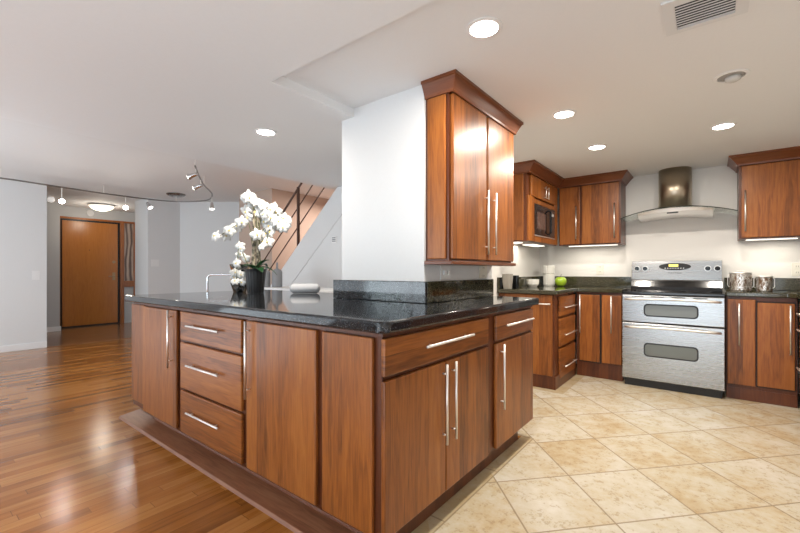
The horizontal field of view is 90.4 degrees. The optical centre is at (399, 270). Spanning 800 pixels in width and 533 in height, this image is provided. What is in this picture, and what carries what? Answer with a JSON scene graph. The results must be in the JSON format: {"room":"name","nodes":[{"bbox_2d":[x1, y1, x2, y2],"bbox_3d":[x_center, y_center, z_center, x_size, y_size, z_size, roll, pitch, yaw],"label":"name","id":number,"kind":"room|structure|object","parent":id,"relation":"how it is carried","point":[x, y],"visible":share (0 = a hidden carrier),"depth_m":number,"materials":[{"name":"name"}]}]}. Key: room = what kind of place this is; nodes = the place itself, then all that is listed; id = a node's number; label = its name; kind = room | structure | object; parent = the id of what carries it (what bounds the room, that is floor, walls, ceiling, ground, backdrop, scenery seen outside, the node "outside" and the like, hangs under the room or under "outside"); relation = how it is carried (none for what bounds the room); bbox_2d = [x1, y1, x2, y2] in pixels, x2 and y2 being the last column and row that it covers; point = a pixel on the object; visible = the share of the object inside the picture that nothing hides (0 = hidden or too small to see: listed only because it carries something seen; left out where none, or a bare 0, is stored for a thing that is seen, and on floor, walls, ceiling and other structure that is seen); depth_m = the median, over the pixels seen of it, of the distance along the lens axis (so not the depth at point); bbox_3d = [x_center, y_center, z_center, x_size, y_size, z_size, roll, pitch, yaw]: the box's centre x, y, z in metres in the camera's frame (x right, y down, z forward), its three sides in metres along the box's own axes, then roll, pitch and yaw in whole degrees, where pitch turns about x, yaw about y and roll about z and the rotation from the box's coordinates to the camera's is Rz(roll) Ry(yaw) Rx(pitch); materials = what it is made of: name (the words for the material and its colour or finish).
{"room":"kitchen","nodes":[
{"label":"kitchen","id":0,"kind":"room"},
{"bbox_2d":[0,179,46,345],"bbox_3d":[-6.840,-0.075,3.687,0.120,2.370,5.384,0,0,38],"label":"wall","id":1,"kind":"structure","parent":0,"point":[23,205],"depth_m":5.57,"materials":[{"name":"paint"}]},
{"bbox_2d":[0,341,46,352],"bbox_3d":[-6.787,1.065,3.646,0.015,0.090,5.384,0,0,38],"label":"baseboard","id":2,"kind":"structure","parent":1,"relation":"attached to","point":[18,347],"depth_m":5.57,"materials":[{"name":"white"}]},
{"bbox_2d":[32,271,39,279],"bbox_3d":[-5.202,0.060,5.672,0.016,0.130,0.085,0,0,38],"label":"wall switch","id":3,"kind":"object","parent":1,"relation":"attached to","point":[35,274],"visible":1,"depth_m":5.67,"materials":[{"name":"white plastic"}]},
{"bbox_2d":[47,202,59,326],"bbox_3d":[-6.146,-0.075,6.524,2.280,2.370,1.110,0,0,38],"label":"wall","id":4,"kind":"structure","parent":0,"point":[53,208],"depth_m":7.27,"materials":[{"name":"paint"}]},
{"bbox_2d":[47,326,60,331],"bbox_3d":[-6.592,1.065,6.946,0.018,0.090,1.025,0,0,38],"label":"baseboard","id":5,"kind":"structure","parent":4,"relation":"attached to","point":[57,328],"depth_m":7.26,"materials":[{"name":"white"}]},
{"bbox_2d":[60,206,134,221],"bbox_3d":[-6.007,-0.075,8.447,0.130,2.370,2.090,0,0,38],"label":"wall","id":6,"kind":"structure","parent":0,"point":[67,211],"depth_m":8.13,"materials":[{"name":"paint"}]},
{"bbox_2d":[86,210,93,216],"bbox_3d":[-6.246,-1.165,8.006,0.035,0.130,0.130,0,0,38],"label":"smoke detector","id":7,"kind":"object","parent":6,"relation":"attached to","point":[90,213],"visible":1,"depth_m":8.00,"materials":[{"name":"white plastic"}]},
{"bbox_2d":[60,216,134,327],"bbox_3d":[-6.147,0.025,8.151,0.134,2.170,1.328,0,0,38],"label":"door","id":8,"kind":"structure","parent":6,"relation":"in","point":[97,256],"depth_m":8.10,"materials":[{"name":"brown wood"}]},
{"bbox_2d":[124,223,132,280],"bbox_3d":[-5.858,-0.405,8.565,0.020,1.230,0.180,0,0,38],"label":"art","id":9,"kind":"object","parent":8,"relation":"attached to","point":[128,227],"depth_m":8.56},
{"bbox_2d":[135,198,179,294],"bbox_3d":[-4.395,-0.075,7.197,0.590,2.370,0.522,0,0,38],"label":"wall","id":10,"kind":"structure","parent":0,"point":[157,229],"depth_m":7.00,"materials":[{"name":"paint"}]},
{"bbox_2d":[151,259,158,265],"bbox_3d":[-4.250,-0.140,6.889,0.016,0.120,0.125,0,0,38],"label":"wall switch","id":11,"kind":"object","parent":10,"relation":"attached to","point":[154,262],"visible":1,"depth_m":6.88,"materials":[{"name":"white plastic"}]},
{"bbox_2d":[0,118,334,212],"bbox_3d":[-4.939,-1.325,4.877,6.610,0.130,9.600,0,0,38],"label":"ceiling","id":12,"kind":"structure","parent":0,"point":[28,152],"depth_m":5.08,"materials":[{"name":"white paint"}]},
{"bbox_2d":[47,196,54,201],"bbox_3d":[-5.879,-1.207,6.687,0.100,0.104,0.100,0,0,38],"label":"globe light","id":13,"kind":"object","parent":12,"relation":"attached to","point":[50,198],"visible":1,"depth_m":6.66,"materials":[{"name":"white glass"}]},
{"bbox_2d":[88,204,114,210],"bbox_3d":[-5.660,-1.198,7.535,0.420,0.125,0.420,0,0,38],"label":"dome light","id":14,"kind":"object","parent":12,"relation":"attached to","point":[99,207],"visible":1,"depth_m":7.42,"materials":[{"name":"white glass"}]},
{"bbox_2d":[0,159,214,209],"bbox_3d":[-3.743,-1.081,5.503,3.145,0.357,2.272,0,0,2],"label":"track light","id":15,"kind":"object","parent":12,"relation":"attached to","point":[172,194],"depth_m":5.57,"materials":[{"name":"silver metal"}]},
{"bbox_2d":[180,202,238,292],"bbox_3d":[-3.001,-0.075,7.271,2.000,2.370,0.100,0,0,0],"label":"wall","id":16,"kind":"structure","parent":0,"point":[201,256],"depth_m":7.22,"materials":[{"name":"paint"}]},
{"bbox_2d":[0,0,433,189],"bbox_3d":[-0.615,-1.238,1.179,4.760,0.505,9.100,0,0,38],"label":"ceiling","id":17,"kind":"structure","parent":0,"point":[192,79],"depth_m":1.97,"materials":[{"name":"paint"}]},
{"bbox_2d":[255,128,276,135],"bbox_3d":[-0.950,-0.982,2.814,0.154,0.006,0.154,0,0,38],"label":"recessed light","id":18,"kind":"object","parent":17,"relation":"in","point":[261,131],"visible":1,"depth_m":2.81,"materials":[{"name":"white"}]},
{"bbox_2d":[239,189,328,285],"bbox_3d":[-1.848,-0.075,6.947,0.930,2.370,1.530,0,0,38],"label":"wall","id":19,"kind":"structure","parent":0,"point":[281,197],"depth_m":6.34,"materials":[{"name":"beige paint"}]},
{"bbox_2d":[0,322,799,532],"bbox_3d":[-3.218,1.159,3.214,11.370,0.101,9.100,0,0,38],"label":"floor","id":20,"kind":"structure","parent":0,"point":[594,455],"depth_m":2.25,"materials":[{"name":"stone"}]},
{"bbox_2d":[47,337,131,347],"bbox_3d":[-4.729,1.107,6.291,0.060,0.006,1.319,0,0,38],"label":"trim","id":21,"kind":"structure","parent":20,"relation":"on","point":[127,337],"depth_m":6.13,"materials":[{"name":"wood"}]},
{"bbox_2d":[132,303,181,428],"bbox_3d":[-1.492,0.675,2.950,0.815,0.870,0.689,0,0,38],"label":"base cabinet","id":22,"kind":"object","parent":20,"relation":"on","point":[156,331],"visible":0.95,"depth_m":2.64,"materials":[{"name":"brown wood"}]},
{"bbox_2d":[125,279,538,336],"bbox_3d":[-0.555,0.149,2.798,2.520,0.182,1.605,0,0,38],"label":"countertop","id":23,"kind":"structure","parent":22,"relation":"on","point":[383,308],"depth_m":2.19,"materials":[{"name":"black stone"}]},
{"bbox_2d":[229,264,248,291],"bbox_3d":[-1.370,0.061,3.394,0.159,0.236,0.184,0,0,38],"label":"vase","id":24,"kind":"object","parent":23,"relation":"on","point":[236,288],"visible":0.46,"depth_m":3.34,"materials":[{"name":"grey glass"}]},
{"bbox_2d":[211,189,291,292],"bbox_3d":[-1.203,-0.240,3.234,0.645,0.837,0.273,0,0,-11],"label":"potted orchid","id":25,"kind":"object","parent":23,"relation":"on","point":[273,219],"visible":1,"depth_m":3.23,"materials":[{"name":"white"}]},
{"bbox_2d":[290,284,319,292],"bbox_3d":[-0.759,0.140,3.170,0.240,0.076,0.076,0,0,0],"label":"speaker","id":26,"kind":"object","parent":23,"relation":"on","point":[294,288],"visible":1,"depth_m":3.14},
{"bbox_2d":[333,280,426,302],"bbox_3d":[-0.145,0.118,2.406,0.737,0.120,0.023,0,0,38],"label":"backsplash","id":27,"kind":"structure","parent":23,"relation":"on","point":[394,291],"depth_m":2.36,"materials":[{"name":"black stone"}]},
{"bbox_2d":[426,279,493,302],"bbox_3d":[0.405,0.118,2.529,0.022,0.120,0.846,0,0,38],"label":"backsplash","id":28,"kind":"structure","parent":23,"relation":"on","point":[437,291],"depth_m":2.46,"materials":[{"name":"brown stone"}]},
{"bbox_2d":[181,310,246,464],"bbox_3d":[-0.881,0.675,2.473,0.731,0.870,0.689,0,0,38],"label":"base cabinet","id":29,"kind":"object","parent":20,"relation":"on","point":[213,404],"visible":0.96,"depth_m":2.17,"materials":[{"name":"brown wood"}]},
{"bbox_2d":[206,274,230,291],"bbox_3d":[-1.840,0.570,4.394,0.422,1.081,0.391,0,0,0],"label":"faucet","id":30,"kind":"object","parent":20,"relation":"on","point":[209,275],"visible":0.23,"depth_m":4.20,"materials":[{"name":"silver metal"}]},
{"bbox_2d":[119,409,354,532],"bbox_3d":[-1.068,1.095,2.263,2.570,0.030,0.149,0,0,38],"label":"board","id":31,"kind":"object","parent":20,"relation":"on","point":[293,514],"visible":0.94,"depth_m":2.06,"materials":[{"name":"brown wood"}]},
{"bbox_2d":[154,417,362,532],"bbox_3d":[-0.923,1.069,2.229,2.200,0.022,0.024,0,0,38],"label":"quarter round","id":32,"kind":"object","parent":31,"relation":"on","point":[318,508],"visible":0.36,"depth_m":2.00,"materials":[{"name":"brown wood"}]},
{"bbox_2d":[244,319,323,506],"bbox_3d":[-0.365,0.675,2.070,0.575,0.870,0.689,0,0,38],"label":"base cabinet","id":33,"kind":"object","parent":20,"relation":"on","point":[283,362],"visible":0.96,"depth_m":1.79,"materials":[{"name":"brown wood"}]},
{"bbox_2d":[250,183,341,287],"bbox_3d":[-1.038,-0.070,5.476,3.180,2.360,0.950,0,0,38],"label":"staircase","id":34,"kind":"structure","parent":20,"relation":"on","point":[315,259],"depth_m":4.85,"materials":[{"name":"paint"}]},
{"bbox_2d":[332,236,336,242],"bbox_3d":[-0.777,-0.370,4.673,0.080,0.080,0.008,0,0,38],"label":"wall vent","id":35,"kind":"object","parent":34,"relation":"attached to","point":[334,238],"visible":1,"depth_m":4.67,"materials":[{"name":"white plastic"}]},
{"bbox_2d":[264,286,332,292],"bbox_3d":[-0.675,0.645,3.942,1.920,0.930,0.380,0,0,38],"label":"console table","id":36,"kind":"object","parent":20,"relation":"on","point":[284,288],"visible":0.19,"depth_m":4.10,"materials":[{"name":"white"}]},
{"bbox_2d":[264,263,269,286],"bbox_3d":[-1.490,0.047,4.427,0.084,0.265,0.084,0,0,38],"label":"bottle","id":37,"kind":"object","parent":36,"relation":"on","point":[267,277],"visible":0.61,"depth_m":4.39,"materials":[{"name":"grey glass"}]},
{"bbox_2d":[272,262,281,286],"bbox_3d":[-1.368,0.042,4.420,0.112,0.275,0.112,0,0,38],"label":"bottle","id":38,"kind":"object","parent":36,"relation":"on","point":[276,279],"visible":0.91,"depth_m":4.37,"materials":[{"name":"grey ceramic"}]},
{"bbox_2d":[322,316,488,532],"bbox_3d":[0.095,0.675,1.886,0.372,0.870,0.908,0,0,38],"label":"base cabinet","id":39,"kind":"object","parent":20,"relation":"on","point":[405,416],"visible":0.99,"depth_m":1.59,"materials":[{"name":"brown wood"}]},
{"bbox_2d":[480,307,534,471],"bbox_3d":[0.583,0.675,2.489,0.344,0.870,0.640,0,0,38],"label":"base cabinet","id":40,"kind":"object","parent":20,"relation":"on","point":[510,334],"visible":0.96,"depth_m":2.35,"materials":[{"name":"brown wood"}]},
{"bbox_2d":[499,292,576,389],"bbox_3d":[1.441,0.665,4.110,0.589,0.887,0.749,0,0,38],"label":"base cabinet","id":41,"kind":"object","parent":20,"relation":"on","point":[553,330],"visible":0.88,"depth_m":3.79,"materials":[{"name":"brown wood"}]},
{"bbox_2d":[497,276,630,294],"bbox_3d":[1.770,0.142,4.202,1.007,0.155,1.291,0,0,38],"label":"countertop","id":42,"kind":"structure","parent":41,"relation":"on","point":[574,283],"depth_m":4.40,"materials":[{"name":"brown stone"}]},
{"bbox_2d":[502,274,512,288],"bbox_3d":[1.078,0.104,3.980,0.110,0.150,0.112,0,0,38],"label":"cup","id":43,"kind":"object","parent":42,"relation":"on","point":[507,279],"visible":1,"depth_m":3.94,"materials":[{"name":"grey ceramic"}]},
{"bbox_2d":[512,275,518,288],"bbox_3d":[1.179,0.112,4.066,0.060,0.135,0.060,0,0,38],"label":"canister","id":44,"kind":"object","parent":42,"relation":"on","point":[515,285],"visible":0.77,"depth_m":4.04,"materials":[{"name":"black"}]},
{"bbox_2d":[526,279,538,286],"bbox_3d":[1.504,0.137,4.498,0.136,0.085,0.136,0,0,38],"label":"bowl","id":45,"kind":"object","parent":42,"relation":"on","point":[530,282],"visible":1,"depth_m":4.45,"materials":[{"name":"white ceramic"}]},
{"bbox_2d":[543,265,554,285],"bbox_3d":[1.796,0.057,4.790,0.133,0.245,0.133,0,0,38],"label":"jar","id":46,"kind":"object","parent":42,"relation":"on","point":[548,270],"visible":0.99,"depth_m":4.74,"materials":[{"name":"white ceramic"}]},
{"bbox_2d":[555,274,566,285],"bbox_3d":[1.873,0.108,4.628,0.132,0.141,0.132,0,0,38],"label":"apple","id":47,"kind":"object","parent":42,"relation":"on","point":[559,281],"visible":1,"depth_m":4.58,"materials":[{"name":"green food"}]},
{"bbox_2d":[577,292,624,380],"bbox_3d":[2.210,0.665,4.302,0.433,0.887,0.579,0,0,38],"label":"base cabinet","id":48,"kind":"object","parent":20,"relation":"on","point":[599,314],"visible":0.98,"depth_m":4.10,"materials":[{"name":"brown wood"}]},
{"bbox_2d":[622,260,724,398],"bbox_3d":[2.646,0.502,3.857,0.786,1.214,0.643,0,0,38],"label":"range","id":49,"kind":"object","parent":20,"relation":"on","point":[673,312],"visible":1,"depth_m":3.69,"materials":[{"name":"silver metal"}]},
{"bbox_2d":[622,289,724,296],"bbox_3d":[2.667,0.211,3.884,0.786,0.026,0.575,0,0,38],"label":"cooktop","id":50,"kind":"object","parent":49,"relation":"in","point":[632,292],"depth_m":3.78,"materials":[{"name":"black"}]},
{"bbox_2d":[725,295,796,407],"bbox_3d":[3.188,0.665,3.537,0.443,0.887,0.579,0,0,38],"label":"base cabinet","id":51,"kind":"object","parent":20,"relation":"on","point":[760,332],"visible":0.97,"depth_m":3.33,"materials":[{"name":"brown wood"}]},
{"bbox_3d":[2.839,0.666,2.259,0.629,0.887,0.657,0,0,38],"label":"cabinet","id":52,"kind":"object","parent":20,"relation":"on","visible":0},
{"bbox_2d":[724,278,799,298],"bbox_3d":[3.035,0.142,2.848,1.059,0.155,1.866,0,0,38],"label":"countertop","id":53,"kind":"structure","parent":52,"relation":"on","point":[789,287],"depth_m":3.49,"materials":[{"name":"brown stone"}]},
{"bbox_2d":[727,270,754,290],"bbox_3d":[3.064,0.085,3.570,0.163,0.188,0.163,0,0,-17],"label":"pot","id":54,"kind":"object","parent":53,"relation":"on","point":[738,281],"visible":1,"depth_m":3.51,"materials":[{"name":"silver metal"}]},
{"bbox_2d":[753,276,774,291],"bbox_3d":[3.200,0.110,3.490,0.117,0.139,0.117,0,0,-17],"label":"pot","id":55,"kind":"object","parent":53,"relation":"on","point":[763,283],"visible":0.98,"depth_m":3.45,"materials":[{"name":"silver metal"}]},
{"bbox_2d":[342,85,492,302],"bbox_3d":[0.147,0.035,2.754,0.654,2.150,0.880,0,0,38],"label":"wall pillar","id":56,"kind":"structure","parent":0,"point":[384,142],"depth_m":2.38,"materials":[{"name":"paint"}]},
{"bbox_2d":[440,266,449,278],"bbox_3d":[0.276,0.010,2.374,0.016,0.080,0.110,0,0,38],"label":"wall switch","id":57,"kind":"object","parent":56,"relation":"attached to","point":[444,270],"visible":1,"depth_m":2.36,"materials":[{"name":"white plastic"}]},
{"bbox_2d":[421,69,522,265],"bbox_3d":[0.489,-0.537,2.480,0.219,1.004,0.940,0,0,38],"label":"upper cabinet","id":58,"kind":"object","parent":56,"relation":"attached to","point":[470,156],"visible":1,"depth_m":2.24,"materials":[{"name":"brown wood"}]},
{"bbox_2d":[479,266,486,277],"bbox_3d":[0.581,0.005,2.770,0.008,0.090,0.120,0,0,38],"label":"wall outlet","id":59,"kind":"object","parent":56,"relation":"attached to","point":[482,269],"visible":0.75,"depth_m":2.76,"materials":[{"name":"beige plastic"}]},
{"bbox_2d":[493,245,539,295],"bbox_3d":[1.039,0.035,4.170,0.100,2.150,2.450,0,0,38],"label":"wall","id":60,"kind":"structure","parent":0,"point":[526,258],"depth_m":4.56,"materials":[{"name":"paint"}]},
{"bbox_2d":[497,276,541,288],"bbox_3d":[1.385,0.122,4.509,0.023,0.114,1.281,0,0,38],"label":"backsplash","id":61,"kind":"structure","parent":60,"relation":"attached to","point":[522,280],"depth_m":4.54,"materials":[{"name":"brown stone"}]},
{"bbox_2d":[514,160,563,246],"bbox_3d":[1.412,-0.661,4.231,0.403,0.758,1.025,0,0,38],"label":"upper cabinet","id":62,"kind":"object","parent":60,"relation":"attached to","point":[529,189],"visible":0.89,"depth_m":3.90,"materials":[{"name":"brown wood"}]},
{"bbox_2d":[534,203,554,239],"bbox_3d":[1.554,-0.516,4.215,0.058,0.324,0.641,0,0,38],"label":"microwave","id":63,"kind":"object","parent":62,"relation":"in","point":[544,218],"visible":0.99,"depth_m":4.18,"materials":[{"name":"black"}]},
{"bbox_2d":[283,0,799,184],"bbox_3d":[1.696,-1.115,2.682,2.970,0.150,3.885,0,0,38],"label":"ceiling","id":64,"kind":"structure","parent":0,"point":[651,97],"depth_m":2.08,"materials":[{"name":"paint"}]},
{"bbox_2d":[466,17,502,38],"bbox_3d":[0.360,-1.037,1.699,0.154,0.006,0.154,0,0,38],"label":"recessed light","id":65,"kind":"object","parent":64,"relation":"in","point":[483,27],"visible":1,"depth_m":1.69,"materials":[{"name":"white"}]},
{"bbox_2d":[552,109,576,118],"bbox_3d":[1.086,-1.037,2.630,0.154,0.006,0.154,0,0,38],"label":"recessed light","id":66,"kind":"object","parent":64,"relation":"in","point":[562,114],"visible":1,"depth_m":2.63,"materials":[{"name":"white"}]},
{"bbox_2d":[587,144,606,149],"bbox_3d":[1.652,-1.037,3.330,0.154,0.006,0.154,0,0,38],"label":"recessed light","id":67,"kind":"object","parent":64,"relation":"in","point":[598,146],"visible":1,"depth_m":3.33,"materials":[{"name":"white"}]},
{"bbox_2d":[661,0,749,36],"bbox_3d":[1.199,-1.035,1.562,0.270,0.008,0.262,0,0,38],"label":"ceiling vent","id":68,"kind":"object","parent":64,"relation":"in","point":[690,14],"visible":1,"depth_m":1.59,"materials":[{"name":"white metal"}]},
{"bbox_2d":[710,122,736,129],"bbox_3d":[2.317,-1.037,2.847,0.154,0.006,0.154,0,0,38],"label":"recessed light","id":69,"kind":"object","parent":64,"relation":"in","point":[721,126],"visible":1,"depth_m":2.84,"materials":[{"name":"white"}]},
{"bbox_2d":[713,69,749,82],"bbox_3d":[1.765,-1.026,2.117,0.154,0.028,0.154,0,0,38],"label":"recessed light","id":70,"kind":"object","parent":64,"relation":"in","point":[732,76],"visible":1,"depth_m":2.10,"materials":[{"name":"white metal"}]},
{"bbox_2d":[540,165,799,393],"bbox_3d":[2.932,0.035,4.181,2.870,2.150,0.100,0,0,38],"label":"wall","id":71,"kind":"structure","parent":0,"point":[715,238],"depth_m":4.08,"materials":[{"name":"paint"}]},
{"bbox_2d":[542,276,630,286],"bbox_3d":[2.171,0.122,4.694,0.982,0.114,0.021,0,0,38],"label":"backsplash","id":72,"kind":"structure","parent":71,"relation":"attached to","point":[571,280],"depth_m":4.59,"materials":[{"name":"brown stone"}]},
{"bbox_2d":[558,170,632,246],"bbox_3d":[2.178,-0.661,4.447,0.705,0.758,0.400,0,0,38],"label":"upper cabinet","id":73,"kind":"object","parent":71,"relation":"attached to","point":[591,207],"visible":0.98,"depth_m":4.34,"materials":[{"name":"brown wood"}]},
{"bbox_2d":[596,264,603,273],"bbox_3d":[2.314,-0.020,4.595,0.075,0.120,0.008,0,0,38],"label":"wall outlet","id":74,"kind":"object","parent":71,"relation":"attached to","point":[599,267],"visible":1,"depth_m":4.59,"materials":[{"name":"beige plastic"}]},
{"bbox_2d":[620,166,737,222],"bbox_3d":[2.751,-0.780,3.967,0.948,0.518,0.452,0,0,38],"label":"range hood","id":75,"kind":"object","parent":71,"relation":"attached to","point":[674,183],"visible":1,"depth_m":3.96,"materials":[{"name":"silver metal"}]},
{"bbox_2d":[638,207,712,222],"bbox_3d":[2.757,-0.565,3.985,0.607,0.089,0.405,0,0,38],"label":"hood","id":76,"kind":"object","parent":75,"relation":"attached to","point":[650,215],"depth_m":3.90,"materials":[{"name":"silver metal"}]},
{"bbox_2d":[724,278,799,290],"bbox_3d":[3.602,0.122,3.575,1.058,0.114,0.021,0,0,38],"label":"backsplash","id":77,"kind":"structure","parent":71,"relation":"attached to","point":[783,284],"depth_m":3.63,"materials":[{"name":"brown stone"}]},
{"bbox_2d":[727,146,799,240],"bbox_3d":[3.297,-0.661,3.572,0.535,0.758,0.400,0,0,38],"label":"upper cabinet","id":78,"kind":"object","parent":71,"relation":"attached to","point":[768,181],"visible":1,"depth_m":3.47,"materials":[{"name":"brown wood"}]},
{"bbox_2d":[791,263,799,275],"bbox_3d":[3.596,-0.015,3.593,0.075,0.120,0.008,0,0,38],"label":"wall outlet","id":79,"kind":"object","parent":71,"relation":"attached to","point":[795,267],"visible":1,"depth_m":3.60,"materials":[{"name":"beige plastic"}]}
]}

